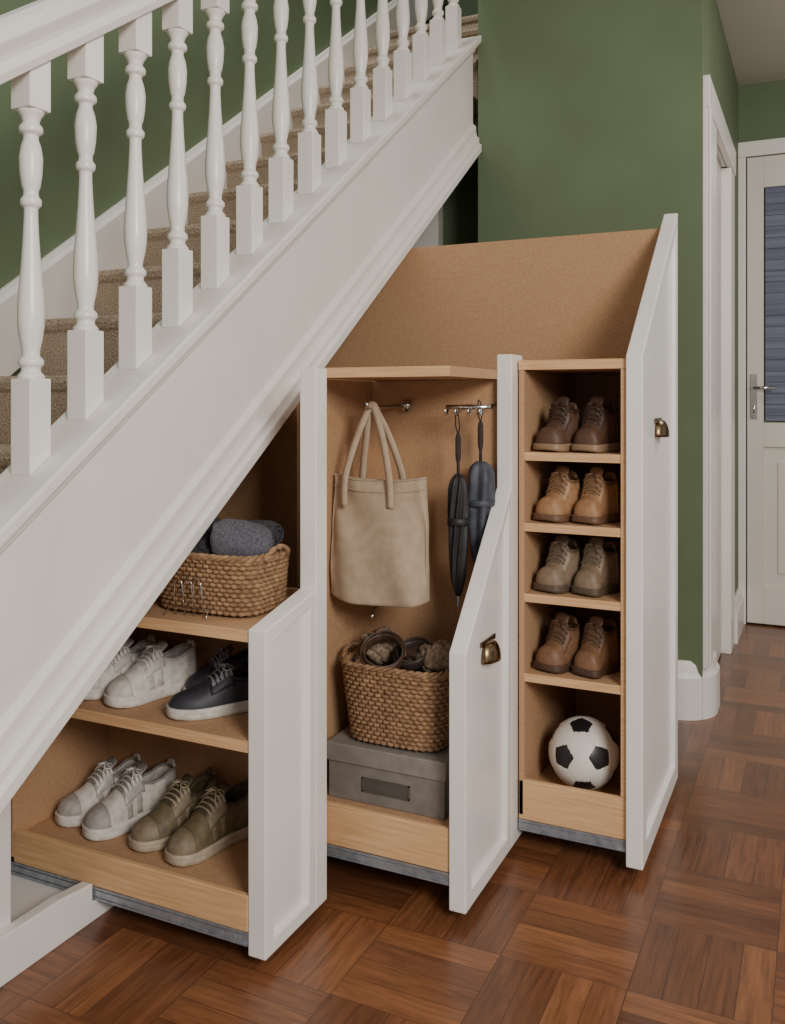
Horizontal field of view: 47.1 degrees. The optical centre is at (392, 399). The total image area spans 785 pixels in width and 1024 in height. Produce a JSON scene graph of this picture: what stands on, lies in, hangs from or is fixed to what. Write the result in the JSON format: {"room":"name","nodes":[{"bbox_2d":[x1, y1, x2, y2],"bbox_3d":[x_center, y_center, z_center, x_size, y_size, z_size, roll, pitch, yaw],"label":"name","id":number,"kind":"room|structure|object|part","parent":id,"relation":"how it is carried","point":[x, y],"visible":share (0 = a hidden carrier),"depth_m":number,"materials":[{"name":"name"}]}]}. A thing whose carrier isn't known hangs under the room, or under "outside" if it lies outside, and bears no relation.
{"room":"home hallway","nodes":[
{"label":"home hallway","id":0,"kind":"room"},
{"bbox_2d":[0,881,113,986],"bbox_3d":[-0.584,1.150,2.325,0.030,0.100,3.300,0,0,25],"label":"baseboard","id":1,"kind":"structure","parent":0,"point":[27,939],"depth_m":1.95,"materials":[{"name":"white wood"}]},
{"bbox_2d":[160,757,176,791],"bbox_3d":[-0.586,0.983,2.326,0.046,0.109,0.079,0,0,-45],"label":"sneaker","id":2,"kind":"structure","parent":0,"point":[172,776],"depth_m":2.30,"materials":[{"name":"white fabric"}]},
{"bbox_2d":[164,574,207,620],"bbox_3d":[-0.456,0.438,2.006,0.118,0.094,0.026,0,0,25],"label":"wire rack","id":3,"kind":"object","parent":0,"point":[182,584],"visible":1,"depth_m":2.01,"materials":[{"name":"silver metal"}]},
{"bbox_2d":[199,767,216,788],"bbox_3d":[-0.467,0.986,2.274,0.076,0.106,0.045,0,0,39],"label":"sneaker","id":4,"kind":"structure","parent":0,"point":[214,783],"depth_m":2.26,"materials":[{"name":"green leather"}]},
{"bbox_2d":[0,0,448,375],"bbox_3d":[-1.132,-1.400,2.862,0.100,5.200,7.200,0,0,25],"label":"wall","id":5,"kind":"structure","parent":0,"point":[58,192],"depth_m":3.13,"materials":[{"name":"green paint"}]},
{"bbox_2d":[11,857,63,921],"bbox_3d":[-0.640,1.177,3.000,0.649,0.045,2.129,0,0,25],"label":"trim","id":6,"kind":"structure","parent":5,"relation":"attached to","point":[26,894],"depth_m":2.11,"materials":[{"name":"white wood"}]},
{"bbox_2d":[216,402,299,587],"bbox_3d":[-0.648,0.532,2.796,0.830,1.244,0.016,0,0,25],"label":"panel","id":7,"kind":"structure","parent":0,"point":[270,490],"depth_m":2.63,"materials":[{"name":"brown wood"}]},
{"bbox_2d":[0,623,784,1023],"bbox_3d":[1.086,1.250,1.588,5.400,0.100,6.800,0,0,25],"label":"floor","id":8,"kind":"structure","parent":0,"point":[562,931],"depth_m":1.99,"materials":[{"name":"brown wood"}]},
{"bbox_2d":[11,368,326,960],"bbox_3d":[-0.529,0.548,2.182,0.742,1.244,0.335,0,0,25],"label":"drawer","id":9,"kind":"object","parent":8,"relation":"on","point":[255,892],"visible":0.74,"depth_m":2.04,"materials":[{"name":"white wood"}]},
{"bbox_3d":[-0.857,0.788,2.340,0.015,0.647,0.332,0,0,25],"label":"panel","id":10,"kind":"part","parent":9,"relation":"part of","materials":[{"name":"brown wood"}]},
{"bbox_2d":[55,752,140,827],"bbox_3d":[-0.749,0.992,2.311,0.225,0.134,0.095,0,0,-45],"label":"sneaker","id":11,"kind":"object","parent":9,"relation":"in","point":[72,810],"visible":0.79,"depth_m":2.27,"materials":[{"name":"white"}]},
{"bbox_2d":[82,757,176,840],"bbox_3d":[-0.657,0.989,2.257,0.245,0.140,0.103,0,0,-45],"label":"sneaker","id":12,"kind":"object","parent":9,"relation":"in","point":[135,795],"visible":0.93,"depth_m":2.23,"materials":[{"name":"white"}]},
{"bbox_3d":[-0.610,1.083,2.047,0.682,0.077,0.015,0,0,25],"label":"rail","id":13,"kind":"part","parent":9,"relation":"part of","materials":[{"name":"brown wood"}]},
{"bbox_3d":[-0.541,1.075,2.192,0.682,0.030,0.305,0,0,25],"label":"drawer","id":14,"kind":"part","parent":9,"relation":"part of","materials":[{"name":"brown wood"}]},
{"bbox_2d":[71,695,247,752],"bbox_3d":[-0.544,0.731,2.185,0.682,0.025,0.320,0,0,25],"label":"shelf","id":15,"kind":"object","parent":9,"relation":"attached to","point":[230,732],"depth_m":2.01,"materials":[{"name":"brown wood"}]},
{"bbox_2d":[84,635,155,699],"bbox_3d":[-0.684,0.656,2.233,0.099,0.122,0.220,0,0,41],"label":"sneaker","id":16,"kind":"object","parent":15,"relation":"on","point":[125,658],"visible":0.38,"depth_m":2.20,"materials":[{"name":"white fabric"}]},
{"bbox_2d":[103,639,195,707],"bbox_3d":[-0.586,0.654,2.184,0.235,0.126,0.103,0,0,-45],"label":"sneaker","id":17,"kind":"object","parent":15,"relation":"on","point":[155,675],"visible":0.96,"depth_m":2.16,"materials":[{"name":"white fabric"}]},
{"bbox_2d":[165,659,247,720],"bbox_3d":[-0.397,0.661,2.081,0.245,0.112,0.099,0,0,-27],"label":"sneaker","id":18,"kind":"object","parent":15,"relation":"on","point":[224,692],"visible":0.83,"depth_m":2.04,"materials":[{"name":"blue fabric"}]},
{"bbox_2d":[183,644,248,689],"bbox_3d":[-0.422,0.660,2.207,0.180,0.114,0.089,0,0,-27],"label":"sneaker","id":19,"kind":"object","parent":15,"relation":"on","point":[222,656],"visible":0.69,"depth_m":2.19,"materials":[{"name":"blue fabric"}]},
{"bbox_2d":[128,767,216,852],"bbox_3d":[-0.529,0.992,2.198,0.099,0.135,0.240,0,0,39],"label":"sneaker","id":20,"kind":"object","parent":9,"relation":"in","point":[152,832],"visible":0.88,"depth_m":2.16,"materials":[{"name":"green fabric"}]},
{"bbox_3d":[-0.473,0.788,2.335,0.682,0.647,0.012,0,0,25],"label":"panel","id":21,"kind":"part","parent":9,"relation":"part of","materials":[{"name":"wood"}]},
{"bbox_2d":[164,778,247,866],"bbox_3d":[-0.429,0.991,2.143,0.103,0.137,0.250,0,0,41],"label":"sneaker","id":22,"kind":"object","parent":9,"relation":"in","point":[219,822],"visible":0.92,"depth_m":2.11,"materials":[{"name":"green fabric"}]},
{"bbox_2d":[137,595,289,641],"bbox_3d":[-0.544,0.497,2.185,0.682,0.025,0.320,0,0,25],"label":"shelf","id":23,"kind":"object","parent":9,"relation":"attached to","point":[236,628],"depth_m":1.98,"materials":[{"name":"brown wood"}]},
{"bbox_2d":[160,544,289,616],"bbox_3d":[-0.396,0.403,2.109,0.321,0.154,0.203,0,0,25],"label":"wicker basket","id":24,"kind":"object","parent":23,"relation":"on","point":[241,586],"visible":0.77,"depth_m":2.01,"materials":[{"name":"brown wicker"}]},
{"bbox_2d":[191,537,212,553],"bbox_3d":[-0.462,0.352,2.095,0.113,0.070,0.100,0,0,25],"label":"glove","id":25,"kind":"object","parent":24,"relation":"in","point":[203,545],"visible":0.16,"depth_m":2.06,"materials":[{"name":"black fabric"}]},
{"bbox_2d":[202,517,220,539],"bbox_3d":[-0.438,0.334,2.165,0.097,0.112,0.094,0,0,-7],"label":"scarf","id":26,"kind":"object","parent":24,"relation":"in","point":[207,534],"visible":0.09,"depth_m":2.13,"materials":[{"name":"grey fabric"}]},
{"bbox_2d":[210,518,273,556],"bbox_3d":[-0.345,0.322,2.063,0.144,0.097,0.103,0,0,-4],"label":"scarf","id":27,"kind":"object","parent":24,"relation":"in","point":[231,537],"visible":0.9,"depth_m":2.03,"materials":[{"name":"grey fabric"}]},
{"bbox_2d":[247,520,283,546],"bbox_3d":[-0.336,0.325,2.149,0.147,0.079,0.064,0,0,22],"label":"scarf","id":28,"kind":"object","parent":24,"relation":"in","point":[277,531],"visible":0.1,"depth_m":2.13,"materials":[{"name":"grey fabric"}]},
{"bbox_3d":[-0.262,0.345,2.045,0.024,0.038,0.100,0,0,25],"label":"handle","id":29,"kind":"part","parent":24,"relation":"part of","materials":[{"name":"wicker"}]},
{"bbox_3d":[-0.239,0.803,1.978,0.044,0.734,0.209,0,0,25],"label":"drawer","id":30,"kind":"part","parent":9,"relation":"part of","materials":[{"name":"white wood"}]},
{"bbox_2d":[0,0,481,813],"bbox_3d":[-0.410,-0.661,3.183,0.927,4.049,5.000,0,0,25],"label":"staircase","id":31,"kind":"structure","parent":8,"relation":"on","point":[124,493],"depth_m":2.23,"materials":[{"name":"white paint"}]},
{"bbox_2d":[0,800,10,928],"bbox_3d":[-1.073,0.866,1.378,0.040,0.669,1.170,0,0,25],"label":"panel","id":32,"kind":"object","parent":31,"relation":"attached to","point":[5,816],"visible":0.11,"depth_m":1.88,"materials":[{"name":"white paint"}]},
{"bbox_2d":[11,60,50,475],"bbox_3d":[-0.687,-0.255,1.711,0.051,0.793,0.051,0,0,25],"label":"baluster","id":33,"kind":"object","parent":31,"relation":"on","point":[30,90],"visible":1,"depth_m":1.69,"materials":[{"name":"white wood"}]},
{"bbox_2d":[67,34,103,419],"bbox_3d":[-0.627,-0.356,1.839,0.051,0.793,0.051,0,0,25],"label":"baluster","id":34,"kind":"object","parent":31,"relation":"on","point":[85,63],"visible":1,"depth_m":1.82,"materials":[{"name":"white wood"}]},
{"bbox_2d":[0,0,172,84],"bbox_3d":[-0.425,-1.141,2.276,0.095,2.519,3.348,0,0,25],"label":"handrail","id":35,"kind":"object","parent":31,"relation":"attached to","point":[33,34],"visible":1,"depth_m":1.72,"materials":[{"name":"white wood"}]},
{"bbox_2d":[119,11,151,369],"bbox_3d":[-0.564,-0.462,1.972,0.051,0.793,0.051,0,0,25],"label":"baluster","id":36,"kind":"object","parent":31,"relation":"on","point":[135,36],"visible":0.98,"depth_m":1.96,"materials":[{"name":"white wood"}]},
{"bbox_2d":[162,0,192,326],"bbox_3d":[-0.502,-0.565,2.102,0.051,0.793,0.051,0,0,25],"label":"baluster","id":37,"kind":"object","parent":31,"relation":"on","point":[177,15],"visible":1,"depth_m":2.08,"materials":[{"name":"white wood"}]},
{"bbox_2d":[201,0,228,289],"bbox_3d":[-0.440,-0.669,2.232,0.051,0.793,0.051,0,0,25],"label":"baluster","id":38,"kind":"object","parent":31,"relation":"on","point":[215,224],"visible":1,"depth_m":2.21,"materials":[{"name":"white wood"}]},
{"bbox_2d":[236,0,262,254],"bbox_3d":[-0.376,-0.775,2.367,0.051,0.793,0.051,0,0,25],"label":"baluster","id":39,"kind":"object","parent":31,"relation":"on","point":[249,196],"visible":1,"depth_m":2.35,"materials":[{"name":"white wood"}]},
{"bbox_2d":[268,0,292,222],"bbox_3d":[-0.310,-0.885,2.505,0.051,0.793,0.051,0,0,25],"label":"baluster","id":40,"kind":"object","parent":31,"relation":"on","point":[280,166],"visible":1,"depth_m":2.49,"materials":[{"name":"white wood"}]},
{"bbox_2d":[298,0,320,194],"bbox_3d":[-0.244,-0.996,2.645,0.051,0.793,0.051,0,0,25],"label":"baluster","id":41,"kind":"object","parent":31,"relation":"on","point":[309,140],"visible":1,"depth_m":2.63,"materials":[{"name":"white wood"}]},
{"bbox_2d":[325,0,346,167],"bbox_3d":[-0.175,-1.111,2.790,0.051,0.793,0.051,0,0,25],"label":"baluster","id":42,"kind":"object","parent":31,"relation":"on","point":[335,115],"visible":1,"depth_m":2.77,"materials":[{"name":"white wood"}]},
{"bbox_2d":[350,0,370,143],"bbox_3d":[-0.104,-1.229,2.939,0.051,0.793,0.051,0,0,25],"label":"baluster","id":43,"kind":"object","parent":31,"relation":"on","point":[360,95],"visible":1,"depth_m":2.92,"materials":[{"name":"white wood"}]},
{"bbox_2d":[373,0,391,121],"bbox_3d":[-0.034,-1.348,3.088,0.051,0.793,0.051,0,0,25],"label":"baluster","id":44,"kind":"object","parent":31,"relation":"on","point":[382,74],"visible":1,"depth_m":3.07,"materials":[{"name":"white wood"}]},
{"bbox_2d":[394,0,411,100],"bbox_3d":[0.037,-1.466,3.237,0.051,0.793,0.051,0,0,25],"label":"baluster","id":45,"kind":"object","parent":31,"relation":"on","point":[402,55],"visible":1,"depth_m":3.22,"materials":[{"name":"white wood"}]},
{"bbox_2d":[412,0,429,82],"bbox_3d":[0.108,-1.584,3.386,0.051,0.793,0.051,0,0,25],"label":"baluster","id":46,"kind":"object","parent":31,"relation":"on","point":[420,39],"visible":1,"depth_m":3.37,"materials":[{"name":"white wood"}]},
{"bbox_2d":[430,0,445,65],"bbox_3d":[0.179,-1.703,3.535,0.051,0.793,0.051,0,0,25],"label":"baluster","id":47,"kind":"object","parent":31,"relation":"on","point":[437,24],"visible":0.98,"depth_m":3.52,"materials":[{"name":"white wood"}]},
{"bbox_2d":[445,0,460,50],"bbox_3d":[0.249,-1.821,3.684,0.051,0.793,0.051,0,0,25],"label":"baluster","id":48,"kind":"object","parent":31,"relation":"on","point":[453,10],"visible":1,"depth_m":3.66,"materials":[{"name":"white wood"}]},
{"bbox_2d":[326,354,521,913],"bbox_3d":[0.070,0.525,2.329,0.458,1.290,0.432,0,0,25],"label":"drawer","id":49,"kind":"object","parent":8,"relation":"on","point":[462,851],"visible":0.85,"depth_m":2.33,"materials":[{"name":"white wood"}]},
{"bbox_3d":[-0.143,0.512,2.398,0.015,1.135,0.360,0,0,25],"label":"panel","id":50,"kind":"part","parent":49,"relation":"part of","materials":[{"name":"beige wood"}]},
{"bbox_2d":[330,401,429,607],"bbox_3d":[-0.034,0.259,2.284,0.272,0.512,0.105,0,0,25],"label":"tote bag","id":51,"kind":"object","parent":49,"relation":"hanging from","point":[380,544],"visible":1,"depth_m":2.25,"materials":[{"name":"fabric"}]},
{"bbox_2d":[327,726,448,819],"bbox_3d":[0.029,0.927,2.300,0.324,0.138,0.234,0,0,25],"label":"storage box","id":52,"kind":"object","parent":49,"relation":"in","point":[411,781],"visible":0.62,"depth_m":2.19,"materials":[{"name":"grey cardboard"}]},
{"bbox_3d":[-0.017,0.949,2.196,0.129,0.035,0.004,0,0,25],"label":"name plate","id":53,"kind":"part","parent":52,"relation":"part of","materials":[{"name":"grey metal"}]},
{"bbox_3d":[0.029,0.881,2.300,0.324,0.046,0.234,0,0,25],"label":"lid","id":54,"kind":"part","parent":52,"relation":"part of","materials":[{"name":"grey cardboard"}]},
{"bbox_2d":[340,642,448,751],"bbox_3d":[0.034,0.745,2.298,0.334,0.215,0.236,0,0,25],"label":"wicker basket","id":55,"kind":"object","parent":52,"relation":"on","point":[391,707],"visible":0.62,"depth_m":2.19,"materials":[{"name":"brown wicker"}]},
{"bbox_3d":[-0.105,0.657,2.364,0.025,0.039,0.116,0,0,25],"label":"handle","id":56,"kind":"part","parent":55,"relation":"part of","materials":[{"name":"wicker"}]},
{"bbox_2d":[359,625,395,665],"bbox_3d":[-0.033,0.649,2.370,0.123,0.108,0.106,0,0,25],"label":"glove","id":57,"kind":"object","parent":55,"relation":"in","point":[377,654],"visible":0.44,"depth_m":2.33,"materials":[{"name":"beige fabric"}]},
{"bbox_2d":[360,630,407,668],"bbox_3d":[-0.022,0.636,2.258,0.121,0.102,0.101,0,0,13],"label":"belt","id":58,"kind":"object","parent":55,"relation":"in","point":[377,637],"visible":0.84,"depth_m":2.27,"materials":[{"name":"leather"}]},
{"bbox_2d":[382,645,422,672],"bbox_3d":[0.052,0.667,2.335,0.187,0.100,0.101,0,0,25],"label":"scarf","id":59,"kind":"object","parent":55,"relation":"in","point":[412,653],"visible":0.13,"depth_m":2.30,"materials":[{"name":"fabric"}]},
{"bbox_2d":[394,636,431,670],"bbox_3d":[0.054,0.639,2.266,0.104,0.074,0.094,0,0,34],"label":"belt","id":60,"kind":"object","parent":55,"relation":"in","point":[417,641],"visible":0.75,"depth_m":2.26,"materials":[{"name":"black leather"}]},
{"bbox_2d":[416,639,451,672],"bbox_3d":[0.121,0.660,2.271,0.118,0.106,0.126,0,0,-15],"label":"scarf","id":61,"kind":"object","parent":55,"relation":"in","point":[437,655],"visible":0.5,"depth_m":2.23,"materials":[{"name":"brown fabric"}]},
{"bbox_3d":[-0.045,1.038,2.161,0.395,0.100,0.015,0,0,25],"label":"rail","id":62,"kind":"part","parent":49,"relation":"part of","materials":[{"name":"brown wood"}]},
{"bbox_3d":[0.039,1.014,2.320,0.380,0.033,0.345,0,0,25],"label":"drawer","id":63,"kind":"part","parent":49,"relation":"part of","materials":[{"name":"brown wood"}]},
{"bbox_3d":[0.109,0.512,2.486,0.395,1.135,0.015,0,0,25],"label":"panel","id":64,"kind":"part","parent":49,"relation":"part of","materials":[{"name":"brown wood"}]},
{"bbox_2d":[447,411,468,607],"bbox_3d":[0.168,0.279,2.300,0.056,0.501,0.056,0,0,25],"label":"folded umbrella","id":65,"kind":"object","parent":49,"relation":"hanging from","point":[458,494],"visible":1,"depth_m":2.29,"materials":[{"name":"black fabric"}]},
{"bbox_3d":[0.168,0.141,2.300,0.015,0.111,0.015,0,0,25],"label":"handle","id":66,"kind":"part","parent":65,"relation":"part of","materials":[{"name":"black plastic"}]},
{"bbox_3d":[0.217,0.025,2.337,0.123,0.031,0.163,0,0,25],"label":"hanging rail","id":67,"kind":"part","parent":49,"relation":"part of","materials":[{"name":"silver metal"}]},
{"bbox_3d":[0.220,0.700,2.206,0.042,0.940,0.339,0,0,25],"label":"drawer","id":68,"kind":"part","parent":49,"relation":"part of","materials":[{"name":"white wood"}]},
{"bbox_2d":[468,400,495,562],"bbox_3d":[0.229,0.232,2.343,0.078,0.466,0.078,0,0,25],"label":"folded umbrella","id":69,"kind":"object","parent":49,"relation":"hanging from","point":[481,476],"visible":0.79,"depth_m":2.32,"materials":[{"name":"fabric"}]},
{"bbox_3d":[0.229,0.110,2.343,0.015,0.110,0.015,0,0,25],"label":"handle","id":70,"kind":"part","parent":69,"relation":"part of","materials":[{"name":"black plastic"}]},
{"bbox_3d":[0.248,0.611,2.207,0.031,0.053,0.104,0,0,25],"label":"cup handle","id":71,"kind":"part","parent":49,"relation":"part of","materials":[{"name":"gold metal"}]},
{"bbox_2d":[325,213,677,869],"bbox_3d":[0.173,0.296,2.786,1.322,1.749,0.610,0,0,25],"label":"drawer","id":72,"kind":"object","parent":8,"relation":"on","point":[587,316],"visible":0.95,"depth_m":2.65,"materials":[{"name":"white wood"}]},
{"bbox_3d":[0.461,0.510,2.637,0.015,1.180,0.560,0,0,25],"label":"panel","id":73,"kind":"part","parent":72,"relation":"part of","materials":[{"name":"beige wood"}]},
{"bbox_3d":[0.465,1.058,2.334,0.282,0.105,0.015,0,0,25],"label":"rail","id":74,"kind":"part","parent":72,"relation":"part of","materials":[{"name":"brown wood"}]},
{"bbox_2d":[524,626,620,694],"bbox_3d":[0.583,0.734,2.581,0.252,0.022,0.557,0,0,25],"label":"shelf","id":75,"kind":"object","parent":72,"relation":"attached to","point":[611,683],"depth_m":2.34,"materials":[{"name":"brown wood"}]},
{"bbox_2d":[533,612,580,673],"bbox_3d":[0.450,0.649,2.430,0.136,0.148,0.094,0,0,-45],"label":"boot","id":76,"kind":"object","parent":75,"relation":"on","point":[557,656],"visible":0.95,"depth_m":2.40,"materials":[{"name":"brown leather"}]},
{"bbox_2d":[571,615,620,678],"bbox_3d":[0.539,0.649,2.392,0.136,0.148,0.094,0,0,-43],"label":"boot","id":77,"kind":"object","parent":75,"relation":"on","point":[597,657],"visible":1,"depth_m":2.37,"materials":[{"name":"brown leather"}]},
{"bbox_2d":[524,560,620,610],"bbox_3d":[0.583,0.523,2.581,0.252,0.022,0.557,0,0,25],"label":"shelf","id":78,"kind":"object","parent":72,"relation":"attached to","point":[610,601],"depth_m":2.34,"materials":[{"name":"brown wood"}]},
{"bbox_2d":[533,534,580,593],"bbox_3d":[0.450,0.438,2.430,0.136,0.148,0.094,0,0,-45],"label":"boot","id":79,"kind":"object","parent":78,"relation":"on","point":[561,568],"visible":0.92,"depth_m":2.40,"materials":[{"name":"beige leather"}]},
{"bbox_2d":[571,536,620,596],"bbox_3d":[0.539,0.438,2.392,0.136,0.148,0.094,0,0,-43],"label":"boot","id":80,"kind":"object","parent":78,"relation":"on","point":[598,575],"visible":1,"depth_m":2.37,"materials":[{"name":"beige leather"}]},
{"bbox_2d":[524,503,620,536],"bbox_3d":[0.583,0.336,2.581,0.252,0.022,0.557,0,0,25],"label":"shelf","id":81,"kind":"object","parent":72,"relation":"attached to","point":[531,526],"depth_m":2.34,"materials":[{"name":"brown wood"}]},
{"bbox_2d":[533,465,580,522],"bbox_3d":[0.450,0.251,2.430,0.136,0.148,0.094,0,0,-45],"label":"boot","id":82,"kind":"object","parent":81,"relation":"on","point":[563,491],"visible":0.97,"depth_m":2.40,"materials":[{"name":"brown leather"}]},
{"bbox_2d":[571,466,620,524],"bbox_3d":[0.539,0.251,2.392,0.136,0.148,0.094,0,0,-43],"label":"boot","id":83,"kind":"object","parent":81,"relation":"on","point":[598,504],"visible":1,"depth_m":2.37,"materials":[{"name":"brown leather"}]},
{"bbox_2d":[524,450,620,462],"bbox_3d":[0.583,0.149,2.581,0.252,0.022,0.557,0,0,25],"label":"shelf","id":84,"kind":"object","parent":72,"relation":"attached to","point":[530,456],"depth_m":2.34,"materials":[{"name":"brown wood"}]},
{"bbox_2d":[533,396,580,451],"bbox_3d":[0.450,0.064,2.430,0.136,0.148,0.094,0,0,-45],"label":"boot","id":85,"kind":"object","parent":84,"relation":"on","point":[563,422],"visible":0.95,"depth_m":2.40,"materials":[{"name":"brown leather"}]},
{"bbox_2d":[571,396,620,452],"bbox_3d":[0.539,0.064,2.392,0.136,0.148,0.094,0,0,-43],"label":"boot","id":86,"kind":"object","parent":84,"relation":"on","point":[598,432],"visible":1,"depth_m":2.37,"materials":[{"name":"brown leather"}]},
{"bbox_3d":[0.585,1.065,2.587,0.252,0.030,0.545,0,0,25],"label":"drawer","id":87,"kind":"part","parent":72,"relation":"part of","materials":[{"name":"brown wood"}]},
{"bbox_2d":[548,716,618,789],"bbox_3d":[0.518,0.955,2.438,0.188,0.188,0.188,0,0,25],"label":"football","id":88,"kind":"object","parent":72,"relation":"in","point":[583,751],"visible":0.98,"depth_m":2.37,"materials":[{"name":"white leather"}]},
{"bbox_3d":[0.734,0.296,2.520,0.042,1.749,0.610,0,0,25],"label":"drawer","id":89,"kind":"part","parent":72,"relation":"part of","materials":[{"name":"white wood"}]},
{"bbox_3d":[0.755,0.076,2.508,0.031,0.053,0.104,0,0,25],"label":"cup handle","id":90,"kind":"part","parent":72,"relation":"part of","materials":[{"name":"gold metal"}]},
{"bbox_2d":[443,135,477,244],"bbox_3d":[0.152,-0.025,4.411,0.890,2.450,0.100,0,0,25],"label":"wall","id":91,"kind":"structure","parent":0,"point":[460,209],"depth_m":4.27,"materials":[{"name":"green paint"}]},
{"bbox_2d":[412,205,442,247],"bbox_3d":[0.161,0.000,4.313,0.150,2.400,0.070,0,0,25],"label":"trim","id":92,"kind":"structure","parent":91,"relation":"attached to","point":[432,235],"depth_m":4.27,"materials":[{"name":"white paint"}]},
{"bbox_2d":[458,0,477,134],"bbox_3d":[0.838,-1.400,5.857,0.890,5.200,0.100,0,0,25],"label":"wall","id":93,"kind":"structure","parent":0,"point":[468,7],"depth_m":5.96,"materials":[{"name":"green paint"}]},
{"bbox_2d":[478,0,676,242],"bbox_3d":[0.740,-0.250,3.634,0.800,2.900,0.100,0,0,25],"label":"wall","id":94,"kind":"structure","parent":0,"point":[577,99],"depth_m":3.58,"materials":[{"name":"green paint"}]},
{"bbox_2d":[677,0,737,677],"bbox_3d":[1.476,-0.250,4.143,0.092,2.900,1.650,0,0,25],"label":"wall","id":95,"kind":"structure","parent":0,"point":[702,46],"depth_m":3.40,"materials":[{"name":"green paint"}]},
{"bbox_2d":[678,651,719,719],"bbox_3d":[0.798,1.093,3.546,0.954,0.215,0.205,0,0,13],"label":"baseboard","id":96,"kind":"structure","parent":95,"relation":"attached to","point":[698,697],"depth_m":3.38,"materials":[{"name":"white wood"}]},
{"bbox_2d":[703,75,735,668],"bbox_3d":[1.387,-0.010,3.922,0.122,2.420,1.165,0,0,25],"label":"trim","id":97,"kind":"structure","parent":95,"relation":"attached to","point":[717,141],"depth_m":3.61,"materials":[{"name":"white wood"}]},
{"bbox_2d":[717,159,721,660],"bbox_3d":[1.407,0.046,3.982,0.046,2.288,0.636,0,0,25],"label":"door","id":98,"kind":"structure","parent":95,"relation":"in","point":[719,169],"depth_m":4.11,"materials":[{"name":"white wood"}]},
{"bbox_2d":[735,586,743,643],"bbox_3d":[1.786,1.100,4.649,0.030,0.200,0.470,0,0,25],"label":"baseboard","id":99,"kind":"structure","parent":95,"relation":"attached to","point":[739,598],"depth_m":4.59,"materials":[{"name":"white wood"}]},
{"bbox_2d":[716,0,784,85],"bbox_3d":[2.166,-1.750,2.569,4.290,0.100,4.100,0,0,25],"label":"ceiling","id":100,"kind":"structure","parent":0,"point":[754,30],"depth_m":4.21,"materials":[{"name":"paint"}]},
{"bbox_2d":[738,79,784,625],"bbox_3d":[3.386,-0.250,4.204,3.490,2.900,0.100,0,0,25],"label":"wall","id":101,"kind":"structure","parent":0,"point":[761,106],"depth_m":4.82,"materials":[{"name":"paint"}]},
{"bbox_2d":[738,137,784,623],"bbox_3d":[2.331,-0.090,4.625,1.037,2.580,0.045,0,0,25],"label":"trim","id":102,"kind":"structure","parent":101,"relation":"attached to","point":[769,147],"depth_m":4.82,"materials":[{"name":"white wood"}]},
{"bbox_2d":[747,154,784,625],"bbox_3d":[2.302,-0.052,4.609,0.909,2.485,0.099,0,0,25],"label":"door","id":103,"kind":"structure","parent":101,"relation":"in","point":[765,440],"depth_m":4.78,"materials":[{"name":"white wood"}]},
{"bbox_3d":[1.956,-0.020,4.754,0.125,0.240,0.064,0,0,25],"label":"handle","id":104,"kind":"part","parent":103,"relation":"part of","materials":[{"name":"silver metal"}]},
{"bbox_2d":[765,186,784,420],"bbox_3d":[2.316,-0.509,4.639,0.729,1.238,0.016,0,0,25],"label":"blind","id":105,"kind":"object","parent":103,"relation":"attached to","point":[774,195],"depth_m":4.77,"materials":[{"name":"fabric"}]}
]}

